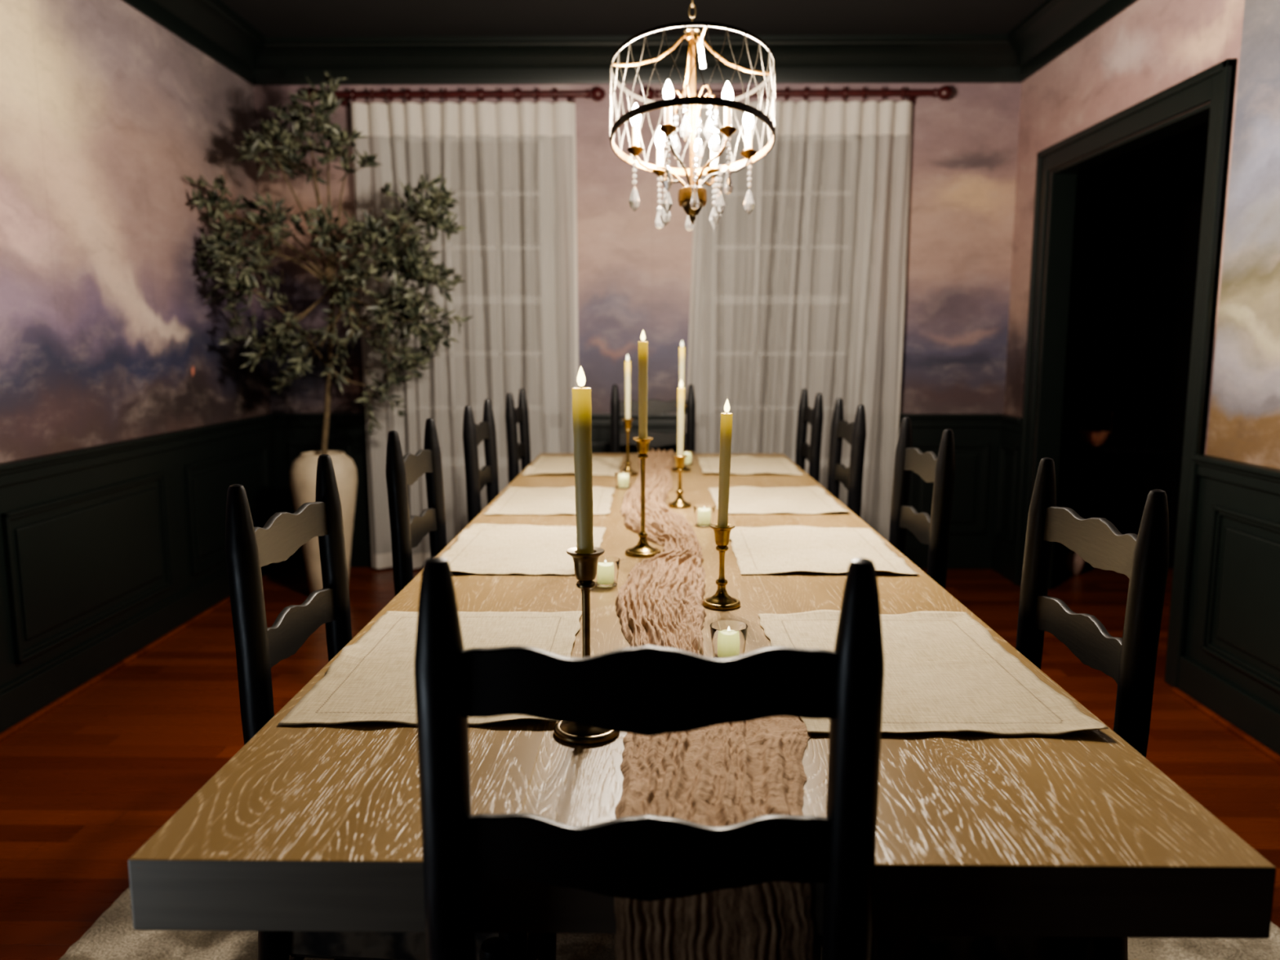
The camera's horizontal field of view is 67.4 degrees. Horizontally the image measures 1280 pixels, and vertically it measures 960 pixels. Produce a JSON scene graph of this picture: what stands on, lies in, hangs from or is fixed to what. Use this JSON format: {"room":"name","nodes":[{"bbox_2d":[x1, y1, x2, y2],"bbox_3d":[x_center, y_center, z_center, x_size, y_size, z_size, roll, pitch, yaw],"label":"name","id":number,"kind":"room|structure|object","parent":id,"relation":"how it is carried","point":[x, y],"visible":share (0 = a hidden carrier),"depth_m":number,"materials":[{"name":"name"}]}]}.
{"room":"dining room","nodes":[
{"label":"dining room","id":0,"kind":"room"},
{"bbox_2d":[0,0,271,462],"bbox_3d":[-2.138,-0.339,1.319,0.120,2.780,8.094,0,8,1],"label":"wall","id":1,"kind":"structure","parent":0,"point":[108,334],"depth_m":3.70,"materials":[{"name":"multicoloured paint"}]},
{"bbox_2d":[0,413,277,688],"bbox_3d":[-2.054,0.611,1.453,0.048,0.860,7.854,0,8,1],"label":"wainscoting","id":2,"kind":"structure","parent":1,"relation":"attached to","point":[93,539],"depth_m":3.69,"materials":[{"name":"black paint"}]},
{"bbox_2d":[0,561,282,733],"bbox_3d":[-2.058,0.965,1.488,0.018,0.150,7.824,0,8,1],"label":"baseboard","id":3,"kind":"structure","parent":1,"relation":"attached to","point":[29,693],"depth_m":3.62,"materials":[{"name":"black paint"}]},
{"bbox_2d":[121,0,266,84],"bbox_3d":[-2.012,-1.616,1.136,0.132,0.200,7.854,0,8,1],"label":"trim","id":4,"kind":"structure","parent":1,"relation":"attached to","point":[211,27],"depth_m":4.45,"materials":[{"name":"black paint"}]},
{"bbox_2d":[219,0,1046,37],"bbox_3d":[-0.073,-1.742,1.093,4.252,0.060,8.094,0,8,1],"label":"ceiling","id":5,"kind":"structure","parent":0,"point":[271,18],"depth_m":4.57,"materials":[{"name":"black paint"}]},
{"bbox_2d":[609,0,775,231],"bbox_3d":[0.131,-1.259,2.365,0.421,1.252,0.441,3,8,17],"label":"chandelier","id":6,"kind":"object","parent":5,"relation":"hanging from","point":[692,197],"visible":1,"depth_m":2.38,"materials":[{"name":"beige metal"}]},
{"bbox_2d":[253,83,1021,542],"bbox_3d":[-0.023,-0.897,5.240,4.012,2.780,0.120,0,8,1],"label":"wall","id":7,"kind":"structure","parent":0,"point":[634,275],"depth_m":5.12,"materials":[{"name":"multicoloured paint"}]},
{"bbox_2d":[304,86,605,106],"bbox_3d":[-0.953,-1.986,4.970,1.555,0.076,0.130,0,8,1],"label":"curtain rod","id":8,"kind":"object","parent":7,"relation":"attached to","point":[597,93],"visible":0.89,"depth_m":4.93,"materials":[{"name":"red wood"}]},
{"bbox_2d":[351,102,578,568],"bbox_3d":[-0.904,-0.730,5.131,1.174,2.456,0.079,0,8,1],"label":"sheer curtain","id":9,"kind":"object","parent":8,"relation":"hanging from","point":[511,167],"visible":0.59,"depth_m":5.08,"materials":[{"name":"white fabric"}]},
{"bbox_2d":[253,34,1021,85],"bbox_3d":[-0.025,-2.157,4.934,4.012,0.200,0.132,0,8,1],"label":"trim","id":10,"kind":"structure","parent":7,"relation":"attached to","point":[900,58],"depth_m":4.96,"materials":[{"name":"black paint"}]},
{"bbox_2d":[273,413,1001,567],"bbox_3d":[-0.024,0.065,5.293,3.986,0.860,0.048,0,8,1],"label":"trim","id":11,"kind":"structure","parent":7,"relation":"attached to","point":[977,437],"depth_m":5.27,"materials":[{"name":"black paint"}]},
{"bbox_2d":[282,540,992,568],"bbox_3d":[-0.024,0.416,5.346,3.952,0.150,0.018,0,8,1],"label":"baseboard","id":12,"kind":"structure","parent":7,"relation":"attached to","point":[962,555],"depth_m":5.32,"materials":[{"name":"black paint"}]},
{"bbox_2d":[640,85,952,104],"bbox_3d":[0.799,-1.983,4.949,1.600,0.076,0.130,0,8,1],"label":"curtain rod","id":13,"kind":"object","parent":7,"relation":"attached to","point":[944,92],"visible":0.71,"depth_m":4.90,"materials":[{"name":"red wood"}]},
{"bbox_2d":[684,101,912,542],"bbox_3d":[0.809,-0.728,5.110,1.195,2.456,0.076,0,8,1],"label":"sheer curtain","id":14,"kind":"object","parent":13,"relation":"hanging from","point":[806,289],"visible":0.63,"depth_m":5.06,"materials":[{"name":"white fabric"}]},
{"bbox_2d":[0,518,1279,959],"bbox_3d":[1.268,0.960,2.232,6.915,0.050,9.620,0,8,1],"label":"floor","id":15,"kind":"structure","parent":0,"point":[86,784],"depth_m":2.96,"materials":[{"name":"brown wood"}]},
{"bbox_2d":[182,71,473,593],"bbox_3d":[-1.397,-0.639,4.505,1.242,2.475,0.589,1,8,6],"label":"tree","id":16,"kind":"object","parent":15,"relation":"on","point":[303,472],"visible":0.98,"depth_m":4.42,"materials":[{"name":"green plant"}]},
{"bbox_2d":[58,886,1279,959],"bbox_3d":[0.104,0.826,2.945,2.547,0.012,3.606,0,8,1],"label":"area rug","id":17,"kind":"object","parent":15,"relation":"on","point":[113,936],"visible":0.02,"depth_m":1.98,"materials":[{"name":"beige carpet"}]},
{"bbox_2d":[225,453,556,959],"bbox_3d":[-0.373,0.492,1.578,0.424,1.032,0.451,0,8,1],"label":"chair","id":18,"kind":"object","parent":17,"relation":"on","point":[249,548],"visible":0.4,"depth_m":1.42,"materials":[{"name":"black paint"}]},
{"bbox_2d":[386,417,446,595],"bbox_3d":[-0.366,0.376,2.394,0.424,1.032,0.451,0,8,1],"label":"chair","id":19,"kind":"object","parent":17,"relation":"on","point":[407,532],"visible":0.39,"depth_m":2.32,"materials":[{"name":"black paint"}]},
{"bbox_2d":[462,399,498,524],"bbox_3d":[-0.354,0.252,3.263,0.424,1.032,0.451,0,8,1],"label":"chair","id":20,"kind":"object","parent":17,"relation":"on","point":[473,434],"visible":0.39,"depth_m":3.05,"materials":[{"name":"black paint"}]},
{"bbox_2d":[505,388,530,483],"bbox_3d":[-0.328,0.143,4.030,0.424,1.032,0.451,0,8,1],"label":"chair","id":21,"kind":"object","parent":17,"relation":"on","point":[516,451],"visible":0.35,"depth_m":3.81,"materials":[{"name":"black paint"}]},
{"bbox_2d":[413,556,884,959],"bbox_3d":[0.010,0.557,1.070,0.451,1.044,0.424,0,8,1],"label":"chair","id":22,"kind":"object","parent":17,"relation":"on","point":[648,690],"visible":0.97,"depth_m":0.83,"materials":[{"name":"black paint"}]},
{"bbox_2d":[610,384,695,453],"bbox_3d":[0.060,0.080,4.472,0.451,1.032,0.424,0,8,1],"label":"chair","id":23,"kind":"object","parent":17,"relation":"on","point":[655,406],"visible":0.22,"depth_m":4.60,"materials":[{"name":"black paint"}]},
{"bbox_2d":[128,453,1275,938],"bbox_3d":[0.075,0.489,2.611,1.069,0.746,3.366,0,8,1],"label":"dining table","id":24,"kind":"object","parent":17,"relation":"on","point":[306,827],"visible":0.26,"depth_m":0.99,"materials":[{"name":"brown wood"}]},
{"bbox_2d":[277,611,582,725],"bbox_3d":[-0.280,0.268,1.464,0.363,0.012,0.520,0,8,0],"label":"placemat","id":25,"kind":"object","parent":24,"relation":"on","point":[372,678],"visible":0.59,"depth_m":1.45,"materials":[{"name":"fabric"}]},
{"bbox_2d":[440,523,606,575],"bbox_3d":[-0.271,0.156,2.254,0.363,0.011,0.525,0,8,1],"label":"placemat","id":26,"kind":"object","parent":24,"relation":"on","point":[482,548],"visible":0.8,"depth_m":2.23,"materials":[{"name":"fabric"}]},
{"bbox_2d":[484,486,614,515],"bbox_3d":[-0.261,0.057,2.947,0.359,0.011,0.508,0,8,0],"label":"placemat","id":27,"kind":"object","parent":24,"relation":"on","point":[515,500],"visible":0.89,"depth_m":2.92,"materials":[{"name":"fabric"}]},
{"bbox_2d":[522,455,623,475],"bbox_3d":[-0.251,-0.063,3.786,0.358,0.012,0.585,0,8,1],"label":"placemat","id":28,"kind":"object","parent":24,"relation":"on","point":[602,465],"visible":0.81,"depth_m":3.76,"materials":[{"name":"fabric"}]},
{"bbox_2d":[554,546,619,744],"bbox_3d":[-0.066,0.199,1.179,0.082,0.231,0.082,0,8,1],"label":"candlestick","id":29,"kind":"object","parent":24,"relation":"on","point":[585,565],"visible":0.6,"depth_m":1.16,"materials":[{"name":"gold metal"}]},
{"bbox_2d":[571,365,593,553],"bbox_3d":[-0.068,-0.016,1.148,0.023,0.240,0.023,-1,8,1],"label":"taper candle","id":30,"kind":"object","parent":29,"relation":"on","point":[581,397],"visible":1,"depth_m":1.14,"materials":[{"name":"beige wax"}]},
{"bbox_2d":[566,546,604,582],"bbox_3d":[-0.066,0.104,1.165,0.047,0.038,0.047,0,8,1],"label":"cup","id":31,"kind":"object","parent":29,"relation":"on","point":[585,565],"depth_m":1.15,"materials":[{"name":"gold metal"}]},
{"bbox_2d":[593,555,620,587],"bbox_3d":[-0.069,0.184,1.918,0.058,0.052,0.058,0,8,1],"label":"glass","id":32,"kind":"object","parent":24,"relation":"on","point":[606,576],"visible":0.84,"depth_m":1.90,"materials":[{"name":"white"}]},
{"bbox_2d":[614,471,631,488],"bbox_3d":[-0.055,0.002,3.198,0.058,0.052,0.058,0,8,1],"label":"glass","id":33,"kind":"object","parent":24,"relation":"on","point":[623,479],"visible":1,"depth_m":3.18,"materials":[{"name":"white"}]},
{"bbox_2d":[620,417,637,475],"bbox_3d":[-0.045,-0.122,3.519,0.074,0.207,0.074,0,8,1],"label":"candlestick","id":34,"kind":"object","parent":24,"relation":"on","point":[627,422],"visible":0.86,"depth_m":3.51,"materials":[{"name":"gold metal"}]},
{"bbox_2d":[624,354,631,418],"bbox_3d":[-0.045,-0.331,3.489,0.022,0.252,0.021,0,8,1],"label":"taper candle","id":35,"kind":"object","parent":34,"relation":"on","point":[627,363],"visible":1,"depth_m":3.48,"materials":[{"name":"beige wax"}]},
{"bbox_2d":[621,417,634,429],"bbox_3d":[-0.045,-0.205,3.507,0.047,0.038,0.047,0,8,1],"label":"cup","id":36,"kind":"object","parent":34,"relation":"on","point":[627,422],"depth_m":3.50,"materials":[{"name":"gold metal"}]},
{"bbox_2d":[625,436,660,557],"bbox_3d":[0.007,0.037,2.187,0.082,0.268,0.082,0,8,1],"label":"candlestick","id":37,"kind":"object","parent":24,"relation":"on","point":[642,549],"visible":0.97,"depth_m":2.18,"materials":[{"name":"gold metal"}]},
{"bbox_2d":[632,436,653,454],"bbox_3d":[0.007,-0.077,2.171,0.047,0.038,0.047,0,8,1],"label":"cup","id":38,"kind":"object","parent":37,"relation":"on","point":[642,444],"depth_m":2.16,"materials":[{"name":"gold metal"}]},
{"bbox_2d":[638,329,648,438],"bbox_3d":[0.007,-0.206,2.152,0.022,0.258,0.022,0,8,1],"label":"taper candle","id":39,"kind":"object","parent":37,"relation":"on","point":[642,345],"visible":0.97,"depth_m":2.14,"materials":[{"name":"beige wax"}]},
{"bbox_2d":[615,448,706,655],"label":"table runner","id":40,"kind":"object","parent":24,"relation":"on","point":[660,602],"depth_m":1.91,"materials":[{"name":"beige fabric"}]},
{"bbox_2d":[668,454,691,508],"bbox_3d":[0.118,0.003,2.833,0.068,0.153,0.068,0,8,1],"label":"candlestick","id":41,"kind":"object","parent":24,"relation":"on","point":[679,503],"visible":0.99,"depth_m":2.82,"materials":[{"name":"gold metal"}]},
{"bbox_2d":[671,454,688,468],"bbox_3d":[0.118,-0.054,2.824,0.047,0.038,0.047,0,8,1],"label":"cup","id":42,"kind":"object","parent":41,"relation":"on","point":[679,460],"depth_m":2.81,"materials":[{"name":"gold metal"}]},
{"bbox_2d":[676,378,684,456],"bbox_3d":[0.119,-0.174,2.807,0.021,0.240,0.022,1,8,1],"label":"taper candle","id":43,"kind":"object","parent":41,"relation":"on","point":[681,391],"visible":1,"depth_m":2.80,"materials":[{"name":"beige wax"}]},
{"bbox_2d":[671,404,691,471],"bbox_3d":[0.157,-0.160,3.632,0.076,0.250,0.076,0,8,1],"label":"candlestick","id":44,"kind":"object","parent":24,"relation":"on","point":[686,468],"visible":0.35,"depth_m":3.62,"materials":[{"name":"gold metal"}]},
{"bbox_2d":[679,340,684,387],"bbox_3d":[0.157,-0.394,3.599,0.022,0.258,0.022,0,8,1],"label":"taper candle","id":45,"kind":"object","parent":44,"relation":"on","point":[682,349],"visible":0.71,"depth_m":3.58,"materials":[{"name":"beige wax"}]},
{"bbox_2d":[683,450,693,465],"bbox_3d":[0.186,-0.087,3.824,0.058,0.052,0.058,0,8,1],"label":"glass","id":46,"kind":"object","parent":24,"relation":"on","point":[689,460],"visible":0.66,"depth_m":3.80,"materials":[{"name":"white"}]},
{"bbox_2d":[693,504,715,527],"bbox_3d":[0.170,0.095,2.542,0.058,0.052,0.058,0,8,1],"label":"glass","id":47,"kind":"object","parent":24,"relation":"on","point":[704,517],"visible":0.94,"depth_m":2.52,"materials":[{"name":"white"}]},
{"bbox_2d":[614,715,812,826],"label":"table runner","id":48,"kind":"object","parent":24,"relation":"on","point":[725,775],"depth_m":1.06,"materials":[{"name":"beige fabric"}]},
{"bbox_2d":[613,881,813,959],"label":"table runner","id":49,"kind":"object","parent":24,"relation":"on","point":[771,920],"depth_m":0.90,"materials":[{"name":"beige fabric"}]},
{"bbox_2d":[702,523,740,609],"bbox_3d":[0.150,0.157,1.762,0.070,0.150,0.070,0,8,1],"label":"candlestick","id":50,"kind":"object","parent":24,"relation":"on","point":[721,600],"visible":0.97,"depth_m":1.75,"materials":[{"name":"gold metal"}]},
{"bbox_2d":[709,523,735,546],"bbox_3d":[0.150,0.102,1.754,0.047,0.038,0.047,0,8,1],"label":"cup","id":51,"kind":"object","parent":50,"relation":"on","point":[722,535],"depth_m":1.74,"materials":[{"name":"gold metal"}]},
{"bbox_2d":[717,399,733,527],"bbox_3d":[0.153,-0.023,1.736,0.022,0.248,0.022,2,8,0],"label":"taper candle","id":52,"kind":"object","parent":50,"relation":"on","point":[726,429],"visible":0.98,"depth_m":1.73,"materials":[{"name":"beige wax"}]},
{"bbox_2d":[710,620,747,658],"bbox_3d":[0.136,0.248,1.468,0.058,0.052,0.058,0,8,1],"label":"glass","id":53,"kind":"object","parent":24,"relation":"on","point":[725,644],"visible":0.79,"depth_m":1.45,"materials":[{"name":"white"}]},
{"bbox_2d":[723,626,735,631],"bbox_3d":[0.136,0.246,1.468,0.035,0.047,0.035,0,8,1],"label":"votive candle","id":54,"kind":"object","parent":53,"relation":"in","point":[728,628],"visible":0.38,"depth_m":1.46,"materials":[{"name":"beige wax"}]},
{"bbox_2d":[697,455,803,475],"bbox_3d":[0.420,-0.062,3.784,0.373,0.010,0.544,0,8,1],"label":"placemat","id":55,"kind":"object","parent":24,"relation":"on","point":[740,464],"visible":0.88,"depth_m":3.77,"materials":[{"name":"fabric"}]},
{"bbox_2d":[708,485,849,514],"bbox_3d":[0.410,0.056,2.952,0.372,0.011,0.494,0,8,0],"label":"placemat","id":56,"kind":"object","parent":24,"relation":"on","point":[814,500],"visible":0.96,"depth_m":2.93,"materials":[{"name":"fabric"}]},
{"bbox_2d":[729,525,919,574],"bbox_3d":[0.401,0.156,2.252,0.373,0.010,0.519,0,8,1],"label":"placemat","id":57,"kind":"object","parent":24,"relation":"on","point":[764,550],"visible":0.96,"depth_m":2.23,"materials":[{"name":"fabric"}]},
{"bbox_2d":[757,609,1108,735],"bbox_3d":[0.391,0.271,1.440,0.374,0.011,0.532,0,8,0],"label":"placemat","id":58,"kind":"object","parent":24,"relation":"on","point":[944,671],"visible":0.71,"depth_m":1.37,"materials":[{"name":"fabric"}]},
{"bbox_2d":[795,388,823,483],"bbox_3d":[0.524,0.142,4.034,0.424,1.032,0.451,0,8,1],"label":"chair","id":59,"kind":"object","parent":17,"relation":"on","point":[815,416],"visible":0.29,"depth_m":3.81,"materials":[{"name":"black paint"}]},
{"bbox_2d":[826,398,866,518],"bbox_3d":[0.525,0.244,3.321,0.424,1.032,0.451,0,8,1],"label":"chair","id":60,"kind":"object","parent":17,"relation":"on","point":[855,433],"visible":0.3,"depth_m":3.27,"materials":[{"name":"black paint"}]},
{"bbox_2d":[888,417,955,589],"bbox_3d":[0.521,0.369,2.440,0.424,1.032,0.451,0,8,1],"label":"chair","id":61,"kind":"object","parent":17,"relation":"on","point":[933,531],"visible":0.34,"depth_m":2.36,"materials":[{"name":"black paint"}]},
{"bbox_2d":[813,457,1168,959],"bbox_3d":[0.510,0.498,1.534,0.424,1.032,0.451,0,8,1],"label":"chair","id":62,"kind":"object","parent":17,"relation":"on","point":[1130,660],"visible":0.37,"depth_m":1.37,"materials":[{"name":"black paint"}]},
{"bbox_2d":[1063,549,1084,574],"bbox_3d":[2.363,0.435,5.225,0.110,0.146,0.110,0,8,1],"label":"vase","id":63,"kind":"object","parent":15,"relation":"on","point":[1073,562],"visible":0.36,"depth_m":5.19,"materials":[{"name":"ceramic"}]},
{"bbox_3d":[2.587,0.137,5.462,0.800,0.670,0.340,0,8,1],"label":"console table","id":64,"kind":"object","parent":15,"relation":"on","visible":0},
{"bbox_2d":[1077,430,1110,447],"bbox_3d":[2.511,-0.226,5.321,0.164,0.086,0.164,0,8,1],"label":"copper bowl","id":65,"kind":"object","parent":64,"relation":"on","point":[1088,438],"visible":1,"depth_m":5.27,"materials":[{"name":"brown metal"}]},
{"bbox_2d":[1057,137,1207,518],"bbox_3d":[3.370,-0.751,4.498,2.773,2.700,4.600,0,8,1],"label":"wall","id":66,"kind":"structure","parent":0,"point":[1137,221],"depth_m":6.67,"materials":[{"name":"brown paint"}]},
{"bbox_2d":[0,564,1279,764],"bbox_3d":[-0.073,1.034,1.473,3.952,0.018,7.824,0,8,1],"label":"trim","id":67,"kind":"structure","parent":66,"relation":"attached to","point":[1260,746],"depth_m":3.35,"materials":[{"name":"brown wood"}]},
{"bbox_2d":[1004,0,1279,494],"bbox_3d":[1.993,-0.332,1.268,0.120,2.780,8.094,0,8,1],"label":"wall","id":68,"kind":"structure","parent":0,"point":[1244,424],"depth_m":3.22,"materials":[{"name":"multicoloured paint"}]},
{"bbox_2d":[995,413,1022,555],"bbox_3d":[1.956,0.090,5.115,0.048,0.860,0.331,0,8,1],"label":"trim","id":69,"kind":"structure","parent":68,"relation":"attached to","point":[1011,425],"depth_m":5.11,"materials":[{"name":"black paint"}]},
{"bbox_2d":[1007,0,1137,82],"bbox_3d":[1.867,-1.609,1.088,0.132,0.200,7.854,0,8,1],"label":"trim","id":70,"kind":"structure","parent":68,"relation":"attached to","point":[1055,27],"depth_m":4.43,"materials":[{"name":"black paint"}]},
{"bbox_2d":[1013,58,1237,687],"bbox_3d":[2.011,-0.421,4.074,0.154,2.165,1.575,0,8,1],"label":"door frame","id":71,"kind":"structure","parent":68,"relation":"in","point":[1215,85],"depth_m":3.83,"materials":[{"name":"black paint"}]},
{"bbox_2d":[991,545,1279,755],"bbox_3d":[1.912,0.979,1.441,0.018,0.135,7.824,0,8,1],"label":"baseboard","id":72,"kind":"structure","parent":68,"relation":"attached to","point":[1256,718],"depth_m":3.16,"materials":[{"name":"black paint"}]},
{"bbox_2d":[1184,453,1279,711],"bbox_3d":[1.897,0.753,0.455,0.048,0.860,5.935,0,8,1],"label":"wainscoting","id":73,"kind":"structure","parent":68,"relation":"attached to","point":[1233,625],"depth_m":3.11,"materials":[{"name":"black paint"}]},
{"bbox_2d":[1170,121,1208,137],"bbox_3d":[3.425,-2.048,4.312,2.663,0.080,4.600,0,8,1],"label":"ceiling","id":74,"kind":"structure","parent":0,"point":[1201,131],"depth_m":6.35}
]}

